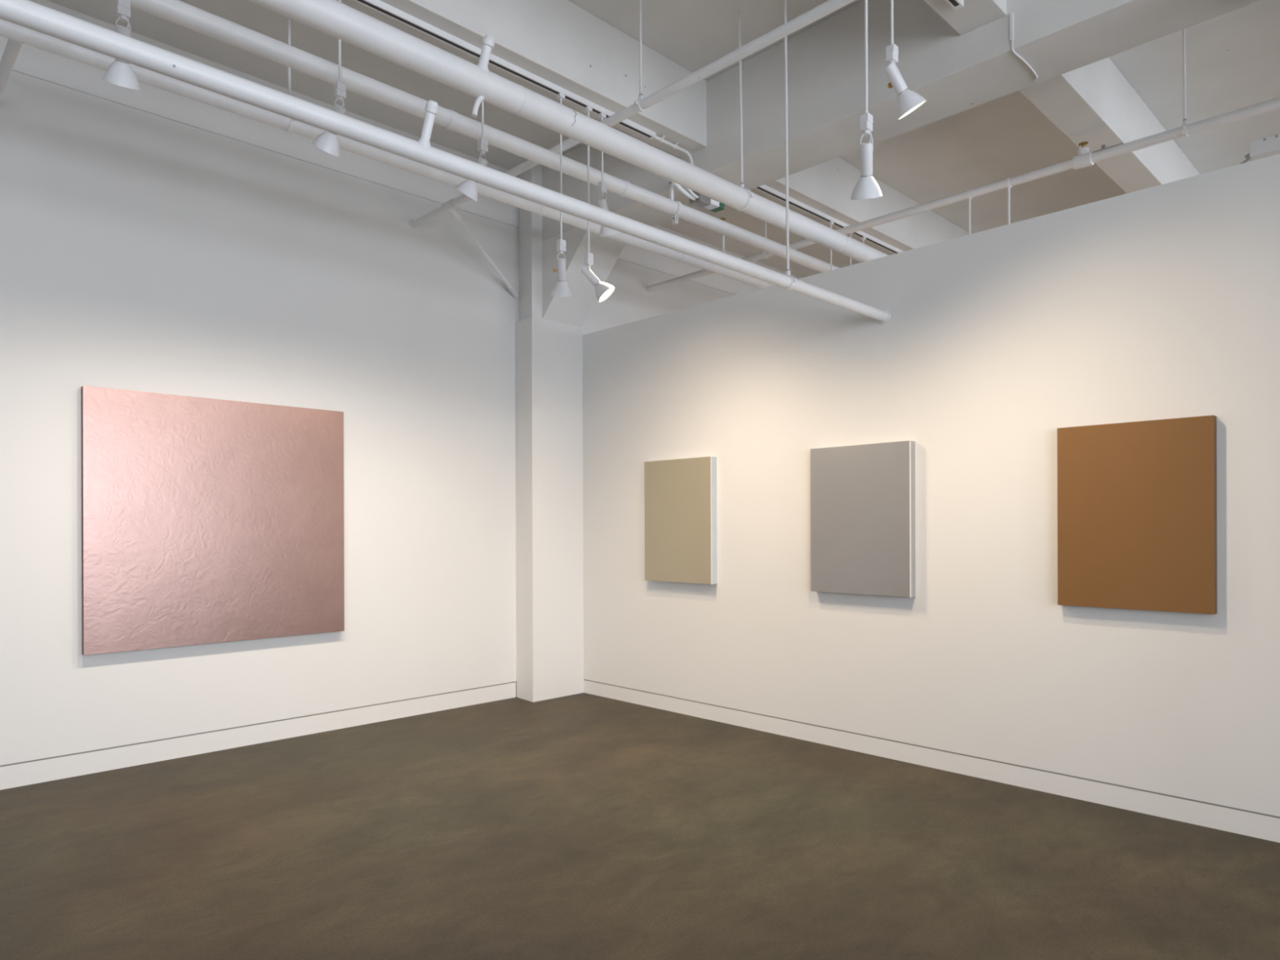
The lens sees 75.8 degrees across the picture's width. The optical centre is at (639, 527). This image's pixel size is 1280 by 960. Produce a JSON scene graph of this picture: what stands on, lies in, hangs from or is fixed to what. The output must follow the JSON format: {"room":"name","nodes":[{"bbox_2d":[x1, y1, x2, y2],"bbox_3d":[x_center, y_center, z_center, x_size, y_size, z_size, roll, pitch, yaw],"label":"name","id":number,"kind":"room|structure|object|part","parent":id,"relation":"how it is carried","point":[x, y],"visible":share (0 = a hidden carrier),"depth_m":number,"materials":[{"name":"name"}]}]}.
{"room":"museum","nodes":[
{"label":"museum","id":0,"kind":"room"},
{"bbox_2d":[0,0,802,765],"bbox_3d":[-1.764,-0.824,6.778,17.000,4.660,0.200,0,0,-45],"label":"wall","id":1,"kind":"structure","parent":0,"point":[153,239],"depth_m":5.73,"materials":[{"name":"paint"}]},
{"bbox_2d":[0,0,39,99],"bbox_3d":[-0.052,-2.435,0.985,0.054,0.054,10.465,0,0,-45],"label":"pipe","id":2,"kind":"object","parent":1,"relation":"attached to","point":[11,52],"visible":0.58,"depth_m":4.22,"materials":[{"name":"metal"}]},
{"bbox_2d":[80,386,344,655],"bbox_3d":[-2.807,-0.045,5.566,1.634,1.632,0.059,0,0,-45],"label":"painting","id":3,"kind":"object","parent":1,"relation":"attached to","point":[205,521],"visible":1,"depth_m":5.46,"materials":[{"name":"paint"}]},
{"bbox_3d":[-2.808,-0.045,5.568,1.633,1.631,0.055,0,0,-45],"label":"stretcher frame","id":4,"kind":"part","parent":3,"relation":"part of","materials":[{"name":"fabric"}]},
{"bbox_2d":[0,681,515,790],"bbox_3d":[-4.428,1.449,4.017,9.320,0.131,0.015,0,0,-45],"label":"baseboard","id":5,"kind":"structure","parent":1,"relation":"attached to","point":[72,766],"depth_m":5.61,"materials":[{"name":"paint"}]},
{"bbox_2d":[515,316,583,702],"bbox_3d":[-0.818,-0.157,7.373,0.574,3.320,0.276,0,0,-45],"label":"column","id":6,"kind":"structure","parent":1,"relation":"attached to","point":[548,354],"depth_m":7.24,"materials":[{"name":"paint"}]},
{"bbox_2d":[518,164,579,327],"bbox_3d":[-0.831,-2.487,7.369,0.557,1.340,0.276,0,0,-45],"label":"concrete pillar","id":7,"kind":"structure","parent":6,"relation":"on","point":[530,223],"depth_m":7.14,"materials":[{"name":"paint"}]},
{"bbox_2d":[542,226,626,327],"bbox_3d":[-0.465,-2.159,7.078,0.444,0.678,0.650,0,0,-45],"label":"ceiling beam","id":8,"kind":"structure","parent":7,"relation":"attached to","point":[574,310],"depth_m":7.08,"materials":[{"name":"paint"}]},
{"bbox_2d":[0,693,1279,959],"bbox_3d":[2.301,1.552,2.657,17.000,0.120,11.766,0,0,-45],"label":"floor","id":9,"kind":"structure","parent":0,"point":[581,826],"depth_m":3.75,"materials":[{"name":"concrete"}]},
{"bbox_2d":[47,0,1279,277],"bbox_3d":[2.285,-3.243,2.657,17.000,0.150,11.766,0,0,-45],"label":"ceiling","id":10,"kind":"structure","parent":0,"point":[1233,58],"depth_m":6.04,"materials":[{"name":"paint"}]},
{"bbox_2d":[284,17,295,133],"bbox_3d":[-1.938,-2.673,4.547,0.026,0.962,0.113,0,0,-45],"label":"rod","id":11,"kind":"object","parent":10,"relation":"hanging from","point":[292,123],"visible":0.38,"depth_m":4.54,"materials":[{"name":"metal"}]},
{"bbox_3d":[-1.943,-2.731,4.551,0.014,0.846,0.015,0,0,-45],"label":"rod","id":12,"kind":"part","parent":11,"relation":"part of","materials":[{"name":"metal"}]},
{"bbox_2d":[0,18,773,288],"bbox_3d":[-0.741,-2.246,5.734,17.000,0.096,0.096,0,0,-45],"label":"pipe","id":13,"kind":"object","parent":11,"relation":"hanging from","point":[9,30],"visible":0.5,"depth_m":4.61,"materials":[{"name":"metal"}]},
{"bbox_2d":[341,0,706,157],"bbox_3d":[-1.495,-2.920,4.046,5.276,0.470,0.250,0,0,-45],"label":"joist","id":14,"kind":"object","parent":10,"relation":"attached to","point":[560,42],"visible":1,"depth_m":4.98,"materials":[{"name":"white paint"}]},
{"bbox_2d":[354,0,656,139],"bbox_3d":[-1.619,-2.666,3.923,4.810,0.036,0.044,0,0,-45],"label":"track","id":15,"kind":"object","parent":14,"relation":"attached to","point":[379,6],"visible":1,"depth_m":4.69,"materials":[{"name":"metal"}]},
{"bbox_2d":[102,0,140,89],"bbox_3d":[-2.179,-2.249,3.468,0.138,0.799,0.196,0,0,-45],"label":"lamp","id":16,"kind":"object","parent":15,"relation":"hanging from","point":[119,73],"visible":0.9,"depth_m":3.43,"materials":[{"name":"metal"}]},
{"bbox_3d":[-2.202,-1.912,3.493,0.138,0.124,0.127,0,0,-45],"label":"lamp shade","id":17,"kind":"part","parent":16,"relation":"part of","materials":[{"name":"metal"}]},
{"bbox_2d":[311,0,346,156],"bbox_3d":[-1.547,-2.256,4.099,0.137,0.790,0.207,0,0,-45],"label":"lamp","id":18,"kind":"object","parent":15,"relation":"hanging from","point":[326,141],"visible":0.81,"depth_m":4.07,"materials":[{"name":"metal"}]},
{"bbox_3d":[-1.574,-1.923,4.127,0.137,0.126,0.127,0,0,-45],"label":"lamp shade","id":19,"kind":"part","parent":18,"relation":"part of","materials":[{"name":"metal"}]},
{"bbox_3d":[-1.482,-2.411,4.056,0.012,0.444,0.013,0,0,-45],"label":"stem","id":20,"kind":"part","parent":18,"relation":"part of","materials":[{"name":"metal"}]},
{"bbox_2d":[454,56,488,201],"bbox_3d":[-0.956,-2.256,4.684,0.195,0.794,0.139,0,0,2],"label":"lamp","id":21,"kind":"object","parent":15,"relation":"hanging from","point":[468,188],"visible":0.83,"depth_m":4.63,"materials":[{"name":"metal"}]},
{"bbox_3d":[-0.990,-1.921,4.684,0.135,0.125,0.127,0,0,-45],"label":"lamp shade","id":22,"kind":"part","parent":21,"relation":"part of","materials":[{"name":"metal"}]},
{"bbox_3d":[-0.889,-2.413,4.641,0.012,0.444,0.013,0,0,-45],"label":"stem","id":23,"kind":"part","parent":21,"relation":"part of","materials":[{"name":"metal"}]},
{"bbox_2d":[551,93,573,297],"bbox_3d":[-0.486,-2.037,5.103,0.151,1.235,0.152,0,0,-45],"label":"lamp","id":24,"kind":"object","parent":15,"relation":"hanging from","point":[562,289],"visible":1,"depth_m":5.04,"materials":[{"name":"metal"}]},
{"bbox_3d":[-0.484,-2.198,5.038,0.012,0.877,0.013,0,0,-45],"label":"stem","id":25,"kind":"part","parent":24,"relation":"part of","materials":[{"name":"metal"}]},
{"bbox_3d":[-0.485,-1.478,5.116,0.134,0.116,0.133,0,0,-45],"label":"lamp shade","id":26,"kind":"part","parent":24,"relation":"part of","materials":[{"name":"metal"}]},
{"bbox_2d":[581,106,615,302],"bbox_3d":[-0.261,-2.041,5.177,0.210,1.229,0.136,0,0,-14],"label":"lamp","id":27,"kind":"object","parent":15,"relation":"hanging from","point":[603,291],"visible":1,"depth_m":5.18,"materials":[{"name":"metal"}]},
{"bbox_3d":[-0.325,-2.183,5.195,0.012,0.907,0.013,0,0,-45],"label":"stem","id":28,"kind":"part","parent":27,"relation":"part of","materials":[{"name":"metal"}]},
{"bbox_3d":[-0.213,-1.490,5.190,0.128,0.127,0.128,0,0,-45],"label":"lamp shade","id":29,"kind":"part","parent":27,"relation":"part of","materials":[{"name":"metal"}]},
{"bbox_3d":[-0.225,-1.491,5.190,0.104,0.080,0.102,0,0,-45],"label":"bulb","id":30,"kind":"part","parent":27,"relation":"part of","materials":[{"name":"white"}]},
{"bbox_2d":[597,112,619,237],"bbox_3d":[-0.214,-2.266,5.331,0.172,0.779,0.138,0,0,-45],"label":"lamp","id":31,"kind":"object","parent":15,"relation":"hanging from","point":[602,185],"visible":0.7,"depth_m":5.27,"materials":[{"name":"metal"}]},
{"bbox_3d":[-0.243,-2.426,5.277,0.012,0.422,0.013,0,0,-45],"label":"stem","id":32,"kind":"part","parent":31,"relation":"part of","materials":[{"name":"metal"}]},
{"bbox_3d":[-0.198,-1.935,5.346,0.129,0.118,0.138,0,0,-45],"label":"lamp shade","id":33,"kind":"part","parent":31,"relation":"part of","materials":[{"name":"metal"}]},
{"bbox_2d":[634,0,646,112],"bbox_3d":[-0.001,-2.781,4.737,0.079,0.758,0.026,0,0,-45],"label":"rod","id":34,"kind":"object","parent":10,"relation":"hanging from","point":[638,108],"visible":0.85,"depth_m":4.74,"materials":[{"name":"metal"}]},
{"bbox_2d":[408,0,855,297],"bbox_3d":[2.197,-2.263,3.200,1.040,0.439,10.468,0,0,-45],"label":"pipe","id":35,"kind":"object","parent":34,"relation":"hanging from","point":[828,6],"visible":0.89,"depth_m":4.53,"materials":[{"name":"metal"}]},
{"bbox_3d":[0.004,-2.822,4.742,0.014,0.676,0.015,0,0,-45],"label":"rod","id":36,"kind":"part","parent":34,"relation":"part of","materials":[{"name":"metal"}]},
{"bbox_2d":[733,10,753,211],"bbox_3d":[0.624,-2.554,5.034,0.040,1.217,0.150,0,0,-45],"label":"rod","id":37,"kind":"object","parent":10,"relation":"hanging from","point":[750,194],"visible":0.69,"depth_m":5.03,"materials":[{"name":"metal"}]},
{"bbox_2d":[248,0,888,262],"bbox_3d":[0.292,-2.024,4.686,17.000,0.340,0.169,0,0,-45],"label":"pipe","id":38,"kind":"object","parent":37,"relation":"hanging from","point":[334,18],"visible":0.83,"depth_m":3.85,"materials":[{"name":"metal"}]},
{"bbox_3d":[0.618,-2.630,5.037,0.034,1.064,0.015,0,0,-45],"label":"rod","id":39,"kind":"part","parent":37,"relation":"part of","materials":[{"name":"metal"}]},
{"bbox_2d":[761,196,768,258],"bbox_3d":[1.126,-2.793,7.390,0.087,0.742,0.026,0,0,-45],"label":"rod","id":40,"kind":"object","parent":10,"relation":"hanging from","point":[763,251],"visible":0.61,"depth_m":7.39,"materials":[{"name":"metal"}]},
{"bbox_3d":[1.130,-2.838,7.395,0.014,0.652,0.015,0,0,-45],"label":"rod","id":41,"kind":"part","parent":40,"relation":"part of","materials":[{"name":"metal"}]},
{"bbox_2d":[782,0,796,290],"bbox_3d":[0.822,-2.245,4.572,0.040,1.836,0.092,0,0,-45],"label":"rod","id":42,"kind":"object","parent":10,"relation":"hanging from","point":[787,272],"visible":0.79,"depth_m":4.57,"materials":[{"name":"metal"}]},
{"bbox_2d":[0,0,890,323],"bbox_3d":[-1.912,-1.420,1.851,9.878,0.208,0.135,0,0,-45],"label":"pipe","id":43,"kind":"object","parent":42,"relation":"hanging from","point":[28,14],"visible":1,"depth_m":2.81,"materials":[{"name":"metal"}]},
{"bbox_3d":[0.815,-2.292,4.575,0.034,1.741,0.015,0,0,-45],"label":"rod","id":44,"kind":"part","parent":42,"relation":"part of","materials":[{"name":"metal"}]},
{"bbox_2d":[750,156,971,254],"bbox_3d":[2.581,-2.933,8.059,5.276,0.470,0.250,0,0,-45],"label":"joist","id":45,"kind":"object","parent":10,"relation":"attached to","point":[828,187],"visible":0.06,"depth_m":7.26,"materials":[{"name":"white paint"}]},
{"bbox_2d":[755,184,902,253],"bbox_3d":[2.509,-2.680,7.987,5.066,0.036,0.044,0,0,-45],"label":"track","id":46,"kind":"object","parent":45,"relation":"attached to","point":[765,188],"visible":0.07,"depth_m":7.03,"materials":[{"name":"metal"}]},
{"bbox_2d":[827,221,833,270],"bbox_3d":[1.633,-2.173,7.212,0.138,0.978,0.182,0,0,-45],"label":"rod","id":47,"kind":"object","parent":46,"relation":"hanging from","point":[830,223],"visible":0.06,"depth_m":7.15,"materials":[{"name":"metal"}]},
{"bbox_3d":[1.664,-2.333,7.154,0.012,0.622,0.013,0,0,-45],"label":"stem","id":48,"kind":"part","parent":47,"relation":"part of","materials":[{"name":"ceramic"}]},
{"bbox_2d":[848,232,853,265],"bbox_3d":[1.861,-2.173,7.436,0.138,0.978,0.182,0,0,-45],"label":"rod","id":49,"kind":"object","parent":46,"relation":"hanging from","point":[852,233],"visible":0.02,"depth_m":7.37,"materials":[{"name":"metal"}]},
{"bbox_2d":[860,236,866,243],"bbox_3d":[2.018,-2.174,7.590,0.138,0.978,0.182,0,0,-45],"label":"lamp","id":50,"kind":"object","parent":46,"relation":"hanging from","point":[863,238],"visible":0.06,"depth_m":7.53,"materials":[{"name":"metal"}]},
{"bbox_2d":[542,0,1261,240],"bbox_3d":[3.169,-2.841,3.386,0.444,0.660,11.566,0,0,-45],"label":"girder","id":51,"kind":"object","parent":10,"relation":"attached to","point":[955,73],"visible":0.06,"depth_m":4.98,"materials":[{"name":"white paint"}]},
{"bbox_2d":[654,135,693,164],"bbox_3d":[0.237,-2.590,5.750,0.399,0.199,0.060,0,0,-45],"label":"conduit","id":52,"kind":"object","parent":51,"relation":"attached to","point":[660,139],"visible":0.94,"depth_m":5.75,"materials":[{"name":"metal"}]},
{"bbox_2d":[668,182,682,224],"bbox_3d":[0.267,-2.355,5.961,0.080,0.308,0.112,0,0,-45],"label":"bracket","id":53,"kind":"object","parent":51,"relation":"attached to","point":[674,217],"visible":0.77,"depth_m":5.94,"materials":[{"name":"metal"}]},
{"bbox_3d":[0.246,-2.431,5.990,0.070,0.155,0.022,0,0,-45],"label":"post","id":54,"kind":"part","parent":53,"relation":"part of","materials":[{"name":"metal"}]},
{"bbox_2d":[671,181,724,212],"bbox_3d":[0.413,-2.459,6.077,0.563,0.111,0.110,0,0,-45],"label":"junction box","id":55,"kind":"object","parent":51,"relation":"attached to","point":[696,199],"visible":0.77,"depth_m":6.08,"materials":[{"name":"metal"}]},
{"bbox_2d":[1009,12,1038,80],"bbox_3d":[2.084,-2.597,4.441,0.030,0.200,0.398,0,0,43],"label":"cable","id":56,"kind":"object","parent":51,"relation":"attached to","point":[1011,15],"visible":1,"depth_m":4.30,"materials":[{"name":"metal"}]},
{"bbox_2d":[924,0,1006,35],"bbox_3d":[-0.036,-2.925,2.563,5.276,0.470,0.250,0,0,-45],"label":"joist","id":57,"kind":"object","parent":10,"relation":"attached to","point":[975,14],"visible":1,"depth_m":4.30,"materials":[{"name":"white paint"}]},
{"bbox_2d":[946,0,964,10],"bbox_3d":[-0.117,-2.671,2.483,4.930,0.036,0.044,0,0,-45],"label":"track","id":58,"kind":"object","parent":57,"relation":"attached to","point":[956,4],"visible":1,"depth_m":4.18,"materials":[{"name":"metal"}]},
{"bbox_2d":[850,0,882,199],"bbox_3d":[0.991,-2.048,3.632,0.170,1.223,0.142,0,0,-45],"label":"lamp","id":59,"kind":"object","parent":58,"relation":"hanging from","point":[866,187],"visible":1,"depth_m":3.56,"materials":[{"name":"metal"}]},
{"bbox_3d":[0.980,-2.213,3.561,0.012,0.857,0.013,0,0,-45],"label":"stem","id":60,"kind":"part","parent":59,"relation":"part of","materials":[{"name":"metal"}]},
{"bbox_3d":[1.005,-1.496,3.649,0.130,0.120,0.135,0,0,-45],"label":"lamp shade","id":61,"kind":"part","parent":59,"relation":"part of","materials":[{"name":"metal"}]},
{"bbox_2d":[884,0,926,119],"bbox_3d":[1.203,-2.264,3.751,0.193,0.793,0.136,0,0,5],"label":"lamp","id":62,"kind":"object","parent":58,"relation":"hanging from","point":[908,100],"visible":1,"depth_m":3.71,"materials":[{"name":"metal"}]},
{"bbox_3d":[1.152,-2.030,3.763,0.026,0.026,0.024,0,0,-16],"label":"knob","id":63,"kind":"part","parent":62,"relation":"part of","materials":[{"name":"orange metal"}]},
{"bbox_3d":[1.141,-2.408,3.720,0.012,0.467,0.013,0,0,-45],"label":"stem","id":64,"kind":"part","parent":62,"relation":"part of","materials":[{"name":"metal"}]},
{"bbox_3d":[1.239,-1.929,3.746,0.128,0.124,0.133,0,0,-45],"label":"lamp shade","id":65,"kind":"part","parent":62,"relation":"part of","materials":[{"name":"metal"}]},
{"bbox_2d":[1018,57,1199,193],"bbox_3d":[4.040,-2.938,6.577,5.276,0.470,0.250,0,0,-45],"label":"joist","id":66,"kind":"object","parent":10,"relation":"attached to","point":[1094,103],"visible":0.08,"depth_m":5.70,"materials":[{"name":"white paint"}]},
{"bbox_2d":[1181,28,1188,137],"bbox_3d":[3.380,-2.800,5.101,0.087,0.742,0.026,0,0,-45],"label":"rod","id":67,"kind":"object","parent":10,"relation":"hanging from","point":[1184,134],"visible":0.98,"depth_m":5.09,"materials":[{"name":"metal"}]},
{"bbox_2d":[645,97,1279,292],"bbox_3d":[3.753,-2.674,4.731,0.090,0.503,10.465,0,0,-45],"label":"pipe","id":68,"kind":"object","parent":67,"relation":"hanging from","point":[1084,158],"visible":0.72,"depth_m":5.64,"materials":[{"name":"metal"}]},
{"bbox_2d":[965,188,972,234],"bbox_3d":[2.436,-2.171,6.071,0.072,0.656,0.022,0,0,-45],"label":"rod","id":69,"kind":"object","parent":68,"relation":"hanging from","point":[967,194],"visible":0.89,"depth_m":6.06,"materials":[{"name":"metal"}]},
{"bbox_3d":[2.436,-2.136,6.071,0.015,0.585,0.016,0,0,-45],"label":"rod","id":70,"kind":"part","parent":69,"relation":"part of","materials":[{"name":"metal"}]},
{"bbox_2d":[1004,177,1012,224],"bbox_3d":[2.635,-2.172,5.868,0.072,0.656,0.022,0,0,-45],"label":"rod","id":71,"kind":"object","parent":68,"relation":"hanging from","point":[1006,181],"visible":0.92,"depth_m":5.86,"materials":[{"name":"metal"}]},
{"bbox_3d":[2.635,-2.136,5.868,0.015,0.585,0.016,0,0,-45],"label":"rod","id":72,"kind":"part","parent":71,"relation":"part of","materials":[{"name":"metal"}]},
{"bbox_3d":[3.377,-2.845,5.098,0.034,0.652,0.015,0,0,-45],"label":"rod","id":73,"kind":"part","parent":67,"relation":"part of","materials":[{"name":"metal"}]},
{"bbox_2d":[1240,133,1279,164],"bbox_3d":[3.413,-2.514,4.220,0.183,1.315,0.793,0,0,-45],"label":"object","id":74,"kind":"structure","parent":10,"relation":"hanging from","point":[1268,146],"depth_m":4.28,"materials":[{"name":"paint"}]},
{"bbox_2d":[582,153,1279,816],"bbox_3d":[3.401,-0.139,3.605,0.150,3.255,11.566,0,0,-45],"label":"wall","id":75,"kind":"structure","parent":0,"point":[1162,301],"depth_m":4.90,"materials":[{"name":"paint"}]},
{"bbox_2d":[644,456,716,584],"bbox_3d":[0.316,-0.055,6.581,0.070,0.982,0.725,0,0,-45],"label":"painting","id":76,"kind":"object","parent":75,"relation":"attached to","point":[680,495],"visible":1,"depth_m":6.52,"materials":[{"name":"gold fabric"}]},
{"bbox_3d":[0.318,-0.055,6.583,0.065,0.981,0.723,0,0,-45],"label":"stretcher frame","id":77,"kind":"part","parent":76,"relation":"part of","materials":[{"name":"white fabric"}]},
{"bbox_2d":[810,440,915,597],"bbox_3d":[1.457,-0.054,5.423,0.068,0.982,0.735,0,0,-45],"label":"painting","id":78,"kind":"object","parent":75,"relation":"attached to","point":[863,495],"visible":1,"depth_m":5.37,"materials":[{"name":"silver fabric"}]},
{"bbox_3d":[1.458,-0.054,5.426,0.063,0.981,0.733,0,0,-45],"label":"stretcher frame","id":79,"kind":"part","parent":78,"relation":"part of","materials":[{"name":"white wood"}]},
{"bbox_2d":[583,679,1279,842],"bbox_3d":[3.452,1.432,3.461,0.015,0.113,11.296,0,0,-45],"label":"baseboard","id":80,"kind":"structure","parent":75,"relation":"attached to","point":[1236,821],"depth_m":4.87,"materials":[{"name":"paint"}]},
{"bbox_2d":[1057,415,1217,614],"bbox_3d":[2.576,-0.062,4.294,0.057,0.975,0.722,0,0,-45],"label":"painting","id":81,"kind":"object","parent":75,"relation":"attached to","point":[1137,501],"visible":1,"depth_m":4.25,"materials":[{"name":"brown paint"}]},
{"bbox_3d":[2.577,-0.062,4.296,0.053,0.974,0.721,0,0,-45],"label":"stretcher frame","id":82,"kind":"part","parent":81,"relation":"part of","materials":[{"name":"fabric"}]},
{"bbox_3d":[8.421,-0.858,8.691,0.200,4.660,11.766,0,0,-45],"label":"wall","id":83,"kind":"structure","parent":0,"visible":0},
{"bbox_2d":[129,0,839,272],"bbox_3d":[-0.358,-2.307,5.345,17.000,0.104,0.104,0,0,-45],"label":"pipe","id":84,"kind":"object","parent":83,"relation":"attached to","point":[181,13],"visible":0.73,"depth_m":4.47,"materials":[{"name":"metal"}]}
]}

